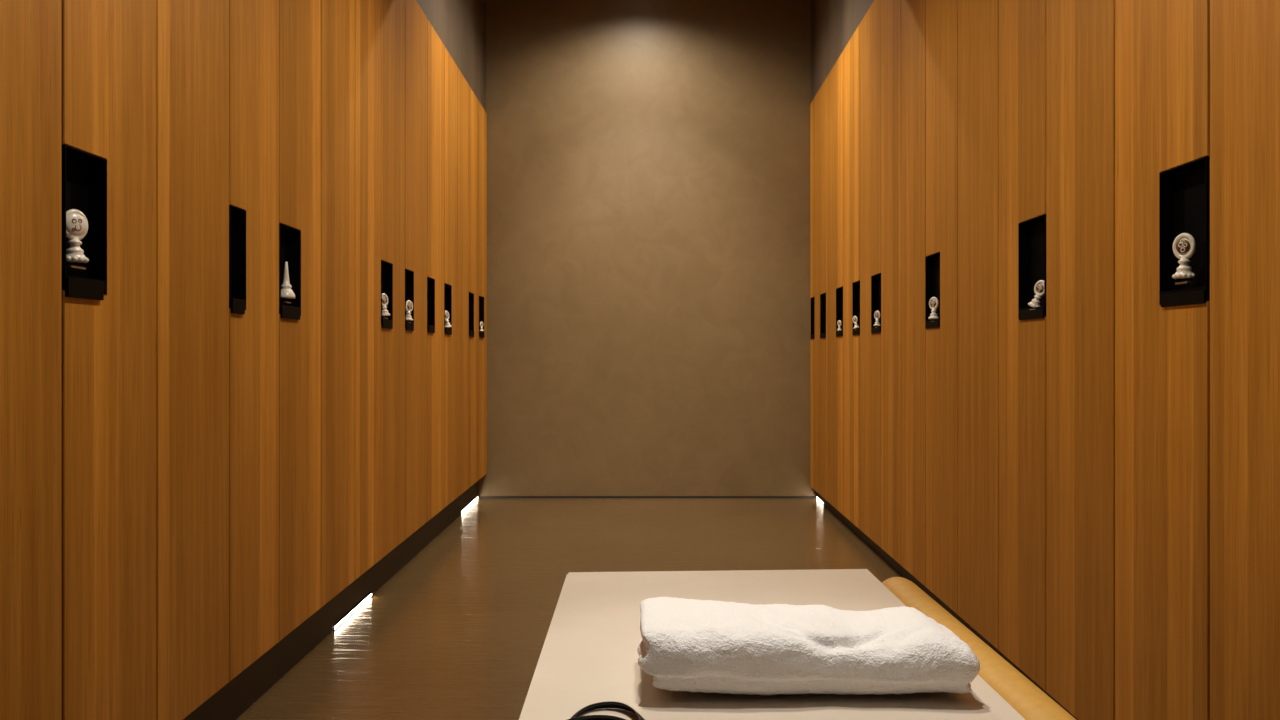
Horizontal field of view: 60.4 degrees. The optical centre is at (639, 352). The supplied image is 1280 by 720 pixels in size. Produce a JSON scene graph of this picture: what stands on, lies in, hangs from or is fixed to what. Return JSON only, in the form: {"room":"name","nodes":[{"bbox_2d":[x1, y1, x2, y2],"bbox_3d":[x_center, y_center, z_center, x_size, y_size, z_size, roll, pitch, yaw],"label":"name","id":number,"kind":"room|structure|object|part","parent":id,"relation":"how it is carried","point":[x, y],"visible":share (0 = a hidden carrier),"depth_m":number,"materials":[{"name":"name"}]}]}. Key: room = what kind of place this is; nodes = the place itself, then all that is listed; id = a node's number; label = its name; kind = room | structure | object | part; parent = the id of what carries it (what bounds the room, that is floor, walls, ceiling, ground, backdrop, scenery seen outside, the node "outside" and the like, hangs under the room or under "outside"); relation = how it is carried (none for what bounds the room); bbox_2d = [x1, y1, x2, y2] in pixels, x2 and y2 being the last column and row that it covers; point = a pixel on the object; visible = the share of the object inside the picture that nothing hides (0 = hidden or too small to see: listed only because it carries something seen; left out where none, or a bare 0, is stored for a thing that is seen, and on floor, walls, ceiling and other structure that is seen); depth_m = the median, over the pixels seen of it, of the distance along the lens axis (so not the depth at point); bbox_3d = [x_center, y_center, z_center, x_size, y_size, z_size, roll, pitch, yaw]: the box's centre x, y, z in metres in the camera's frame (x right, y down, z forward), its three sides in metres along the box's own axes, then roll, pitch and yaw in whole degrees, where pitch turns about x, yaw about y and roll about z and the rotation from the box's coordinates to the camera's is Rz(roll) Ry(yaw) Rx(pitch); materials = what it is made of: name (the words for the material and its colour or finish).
{"room":"changing room","nodes":[
{"label":"changing room","id":0,"kind":"room"},
{"bbox_2d":[416,0,485,111],"bbox_3d":[-1.241,-0.705,2.500,0.694,3.150,8.200,0,0,0],"label":"wall","id":1,"kind":"structure","parent":0,"point":[460,25],"depth_m":5.81,"materials":[{"name":"brown paint"}]},
{"bbox_2d":[183,481,477,719],"bbox_3d":[-1.191,0.798,2.500,0.495,0.143,8.200,0,0,0],"label":"baseboard","id":2,"kind":"structure","parent":1,"relation":"attached to","point":[232,700],"depth_m":3.22,"materials":[{"name":"black"}]},
{"bbox_2d":[0,0,61,719],"bbox_3d":[-1.160,-0.355,1.535,0.520,2.159,0.356,0,0,0],"label":"locker","id":3,"kind":"object","parent":2,"relation":"on","point":[30,30],"visible":1,"depth_m":1.62,"materials":[{"name":"brown wood"}]},
{"bbox_2d":[62,0,155,719],"bbox_3d":[-1.158,-0.355,1.883,0.526,2.159,0.336,0,0,0],"label":"locker","id":4,"kind":"object","parent":2,"relation":"on","point":[109,46],"visible":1,"depth_m":1.86,"materials":[{"name":"brown wood"}]},
{"bbox_3d":[-0.914,-0.190,1.781,0.039,0.086,0.040,0,0,0],"label":"lock knob","id":5,"kind":"part","parent":4,"relation":"part of","materials":[{"name":"beige ceramic"}]},
{"bbox_2d":[156,0,228,719],"bbox_3d":[-1.162,-0.355,2.235,0.520,2.159,0.364,0,0,0],"label":"locker","id":6,"kind":"object","parent":2,"relation":"on","point":[192,36],"visible":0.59,"depth_m":2.22,"materials":[{"name":"brown wood"}]},
{"bbox_2d":[229,0,278,681],"bbox_3d":[-1.160,-0.355,2.588,0.526,2.159,0.337,0,0,0],"label":"locker","id":7,"kind":"object","parent":2,"relation":"on","point":[253,24],"visible":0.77,"depth_m":2.57,"materials":[{"name":"brown wood"}]},
{"bbox_2d":[279,0,320,640],"bbox_3d":[-1.161,-0.355,2.939,0.528,2.159,0.362,0,0,0],"label":"locker","id":8,"kind":"object","parent":2,"relation":"on","point":[299,20],"visible":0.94,"depth_m":2.93,"materials":[{"name":"brown wood"}]},
{"bbox_3d":[-0.919,-0.190,2.859,0.045,0.096,0.045,0,0,0],"label":"lock knob","id":9,"kind":"part","parent":8,"relation":"part of","materials":[{"name":"beige ceramic"}]},
{"bbox_2d":[321,0,354,606],"bbox_3d":[-1.166,-0.355,3.310,0.520,2.159,0.376,0,0,0],"label":"locker","id":10,"kind":"object","parent":2,"relation":"on","point":[337,16],"visible":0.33,"depth_m":3.28,"materials":[{"name":"brown wood"}]},
{"bbox_2d":[355,0,380,579],"bbox_3d":[-1.167,-0.355,3.678,0.520,2.159,0.355,0,0,0],"label":"locker","id":11,"kind":"object","parent":2,"relation":"on","point":[367,12],"visible":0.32,"depth_m":3.66,"materials":[{"name":"brown wood"}]},
{"bbox_2d":[381,0,404,558],"bbox_3d":[-1.161,-0.355,4.057,0.537,2.159,0.399,0,0,0],"label":"locker","id":12,"kind":"object","parent":2,"relation":"on","point":[392,11],"visible":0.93,"depth_m":4.03,"materials":[{"name":"brown wood"}]},
{"bbox_3d":[-0.910,-0.172,3.927,0.037,0.083,0.040,0,0,0],"label":"lock knob","id":13,"kind":"part","parent":12,"relation":"part of","materials":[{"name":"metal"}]},
{"bbox_2d":[405,0,426,538],"bbox_3d":[-1.162,-0.355,4.483,0.537,2.159,0.450,0,0,0],"label":"locker","id":14,"kind":"object","parent":2,"relation":"on","point":[415,18],"visible":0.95,"depth_m":4.46,"materials":[{"name":"brown wood"}]},
{"bbox_3d":[-0.912,-0.167,4.332,0.037,0.083,0.037,0,0,-15],"label":"lock knob","id":15,"kind":"part","parent":14,"relation":"part of","materials":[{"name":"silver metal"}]},
{"bbox_2d":[427,19,443,521],"bbox_3d":[-1.169,-0.355,4.921,0.526,2.159,0.421,0,0,0],"label":"locker","id":16,"kind":"object","parent":2,"relation":"on","point":[435,47],"visible":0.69,"depth_m":4.91,"materials":[{"name":"brown wood"}]},
{"bbox_2d":[444,46,456,507],"bbox_3d":[-1.165,-0.355,5.319,0.536,2.159,0.372,0,0,0],"label":"locker","id":17,"kind":"object","parent":2,"relation":"on","point":[450,68],"visible":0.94,"depth_m":5.30,"materials":[{"name":"brown wood"}]},
{"bbox_3d":[-0.916,-0.160,5.236,0.039,0.084,0.044,0,0,0],"label":"lock knob","id":18,"kind":"part","parent":17,"relation":"part of","materials":[{"name":"beige ceramic"}]},
{"bbox_2d":[457,67,468,496],"bbox_3d":[-1.175,-0.355,5.693,0.520,2.159,0.372,0,0,0],"label":"locker","id":19,"kind":"object","parent":2,"relation":"on","point":[462,85],"visible":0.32,"depth_m":5.64,"materials":[{"name":"brown wood"}]},
{"bbox_2d":[469,86,478,487],"bbox_3d":[-1.173,-0.355,6.072,0.526,2.159,0.382,0,0,0],"label":"locker","id":20,"kind":"object","parent":2,"relation":"on","point":[473,101],"visible":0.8,"depth_m":6.06,"materials":[{"name":"brown wood"}]},
{"bbox_2d":[479,102,486,479],"bbox_3d":[-1.172,-0.355,6.429,0.531,2.159,0.330,0,0,0],"label":"locker","id":21,"kind":"object","parent":2,"relation":"on","point":[482,114],"visible":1,"depth_m":6.45,"materials":[{"name":"brown wood"}]},
{"bbox_2d":[333,591,372,630],"bbox_3d":[-0.958,0.861,3.685,0.008,0.018,0.490,0,0,0],"label":"light","id":22,"kind":"object","parent":1,"relation":"attached to","point":[368,596],"visible":1,"depth_m":3.65,"materials":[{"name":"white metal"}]},
{"bbox_2d":[461,496,477,513],"bbox_3d":[-0.968,0.861,6.260,0.008,0.018,0.620,0,0,0],"label":"light","id":23,"kind":"object","parent":1,"relation":"attached to","point":[476,497],"visible":1,"depth_m":6.23,"materials":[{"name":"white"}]},
{"bbox_2d":[236,498,903,719],"bbox_3d":[0.100,0.930,2.550,3.800,0.120,8.700,0,0,0],"label":"floor","id":24,"kind":"structure","parent":0,"point":[459,631],"depth_m":4.24,"materials":[{"name":"brown wood"}]},
{"bbox_2d":[519,569,1075,719],"bbox_3d":[0.198,0.645,1.581,0.676,0.450,1.123,0,0,0],"label":"bench","id":25,"kind":"object","parent":24,"relation":"on","point":[589,655],"visible":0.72,"depth_m":1.50,"materials":[{"name":"beige stone"}]},
{"bbox_2d":[567,701,644,719],"bbox_3d":[-0.047,0.414,1.217,0.114,0.011,0.166,0,0,0],"label":"strap","id":26,"kind":"object","parent":25,"relation":"on","point":[609,704],"visible":1,"depth_m":1.27,"materials":[{"name":"black"}]},
{"bbox_2d":[637,597,979,694],"bbox_3d":[0.203,0.373,1.407,0.413,0.090,0.227,0,0,1],"label":"towel","id":27,"kind":"object","parent":25,"relation":"on","point":[691,645],"visible":1,"depth_m":1.31,"materials":[{"name":"white fabric"}]},
{"bbox_2d":[478,0,816,495],"bbox_3d":[0.100,-0.705,6.700,3.800,3.150,0.200,0,0,0],"label":"wall","id":28,"kind":"structure","parent":0,"point":[648,161],"depth_m":6.60,"materials":[{"name":"brown paint"}]},
{"bbox_2d":[478,496,815,497],"bbox_3d":[0.045,0.864,6.595,2.026,0.012,0.010,0,0,0],"label":"baseboard","id":29,"kind":"structure","parent":28,"relation":"attached to","point":[478,496],"depth_m":6.59,"materials":[{"name":"black"}]},
{"bbox_2d":[811,0,873,101],"bbox_3d":[1.295,-0.705,2.500,0.664,3.150,8.211,0,0,1],"label":"wall","id":30,"kind":"structure","parent":0,"point":[834,23],"depth_m":5.89,"materials":[{"name":"brown paint"}]},
{"bbox_2d":[816,496,823,504],"bbox_3d":[1.053,0.861,6.435,0.008,0.018,0.270,0,0,1],"label":"light","id":31,"kind":"object","parent":30,"relation":"attached to","point":[817,497],"visible":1,"depth_m":6.43,"materials":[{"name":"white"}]},
{"bbox_2d":[817,493,1077,719],"bbox_3d":[1.237,0.837,2.500,0.480,0.067,8.208,0,0,1],"label":"baseboard","id":32,"kind":"structure","parent":30,"relation":"attached to","point":[864,537],"depth_m":4.17,"materials":[{"name":"black"}]},
{"bbox_2d":[810,97,814,489],"bbox_3d":[1.276,-0.346,6.501,0.524,2.292,0.183,0,0,1],"label":"locker","id":33,"kind":"object","parent":32,"relation":"on","point":[812,105],"visible":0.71,"depth_m":6.49,"materials":[{"name":"brown wood"}]},
{"bbox_2d":[815,79,825,499],"bbox_3d":[1.272,-0.346,6.190,0.524,2.292,0.435,0,0,1],"label":"locker","id":34,"kind":"object","parent":32,"relation":"on","point":[820,98],"visible":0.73,"depth_m":6.17,"materials":[{"name":"brown wood"}]},
{"bbox_2d":[826,52,842,513],"bbox_3d":[1.261,-0.346,5.698,0.530,2.292,0.544,0,0,1],"label":"locker","id":35,"kind":"object","parent":32,"relation":"on","point":[834,80],"visible":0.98,"depth_m":5.69,"materials":[{"name":"brown wood"}]},
{"bbox_2d":[843,24,859,528],"bbox_3d":[1.252,-0.346,5.198,0.533,2.292,0.452,0,0,1],"label":"locker","id":36,"kind":"object","parent":32,"relation":"on","point":[851,53],"visible":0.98,"depth_m":5.19,"materials":[{"name":"brown wood"}]},
{"bbox_3d":[0.998,-0.141,5.077,0.029,0.063,0.035,0,0,1],"label":"lock knob","id":37,"kind":"part","parent":36,"relation":"part of","materials":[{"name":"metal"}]},
{"bbox_2d":[860,0,880,547],"bbox_3d":[1.245,-0.346,4.735,0.533,2.292,0.469,0,0,1],"label":"locker","id":38,"kind":"object","parent":32,"relation":"on","point":[870,25],"visible":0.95,"depth_m":4.73,"materials":[{"name":"brown wood"}]},
{"bbox_3d":[0.991,-0.145,4.599,0.030,0.065,0.030,0,0,1],"label":"lock knob","id":39,"kind":"part","parent":38,"relation":"part of","materials":[{"name":"beige ceramic"}]},
{"bbox_2d":[881,0,900,564],"bbox_3d":[1.245,-0.346,4.319,0.520,2.292,0.360,0,0,1],"label":"locker","id":40,"kind":"object","parent":32,"relation":"on","point":[890,9],"visible":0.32,"depth_m":4.31,"materials":[{"name":"brown wood"}]},
{"bbox_2d":[901,0,925,586],"bbox_3d":[1.239,-0.346,3.947,0.520,2.292,0.380,0,0,1],"label":"locker","id":41,"kind":"object","parent":32,"relation":"on","point":[913,12],"visible":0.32,"depth_m":3.94,"materials":[{"name":"brown wood"}]},
{"bbox_2d":[925,0,957,614],"bbox_3d":[1.226,-0.346,3.557,0.535,2.292,0.398,0,0,1],"label":"locker","id":42,"kind":"object","parent":32,"relation":"on","point":[941,259],"visible":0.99,"depth_m":3.56,"materials":[{"name":"brown wood"}]},
{"bbox_3d":[0.977,-0.150,3.660,0.034,0.075,0.034,0,0,1],"label":"lock knob","id":43,"kind":"part","parent":42,"relation":"part of","materials":[{"name":"beige ceramic"}]},
{"bbox_2d":[958,0,998,649],"bbox_3d":[1.227,-0.346,3.156,0.520,2.292,0.400,0,0,1],"label":"locker","id":44,"kind":"object","parent":32,"relation":"on","point":[978,20],"visible":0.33,"depth_m":3.13,"materials":[{"name":"brown wood"}]},
{"bbox_2d":[999,0,1045,690],"bbox_3d":[1.214,-0.346,2.774,0.533,2.292,0.360,0,0,1],"label":"locker","id":45,"kind":"object","parent":32,"relation":"on","point":[1022,23],"visible":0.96,"depth_m":2.78,"materials":[{"name":"brown wood"}]},
{"bbox_3d":[0.964,-0.142,2.674,0.031,0.070,0.047,0,0,-14],"label":"lock knob","id":46,"kind":"part","parent":45,"relation":"part of","materials":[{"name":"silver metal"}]},
{"bbox_2d":[1046,0,1114,719],"bbox_3d":[1.215,-0.346,2.398,0.520,2.292,0.387,0,0,1],"label":"locker","id":47,"kind":"object","parent":32,"relation":"on","point":[1080,34],"visible":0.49,"depth_m":2.37,"materials":[{"name":"brown wood"}]},
{"bbox_2d":[1115,0,1209,719],"bbox_3d":[1.201,-0.346,2.015,0.536,2.292,0.376,0,0,1],"label":"locker","id":48,"kind":"object","parent":32,"relation":"on","point":[1162,47],"visible":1,"depth_m":2.01,"materials":[{"name":"brown wood"}]},
{"bbox_3d":[0.950,-0.170,1.921,0.036,0.080,0.036,0,0,1],"label":"lock knob","id":49,"kind":"part","parent":48,"relation":"part of","materials":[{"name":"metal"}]},
{"bbox_2d":[1210,0,1279,719],"bbox_3d":[1.203,-0.346,1.638,0.520,2.292,0.374,0,0,1],"label":"locker","id":50,"kind":"object","parent":32,"relation":"on","point":[1244,34],"visible":1,"depth_m":1.72,"materials":[{"name":"brown wood"}]}
]}

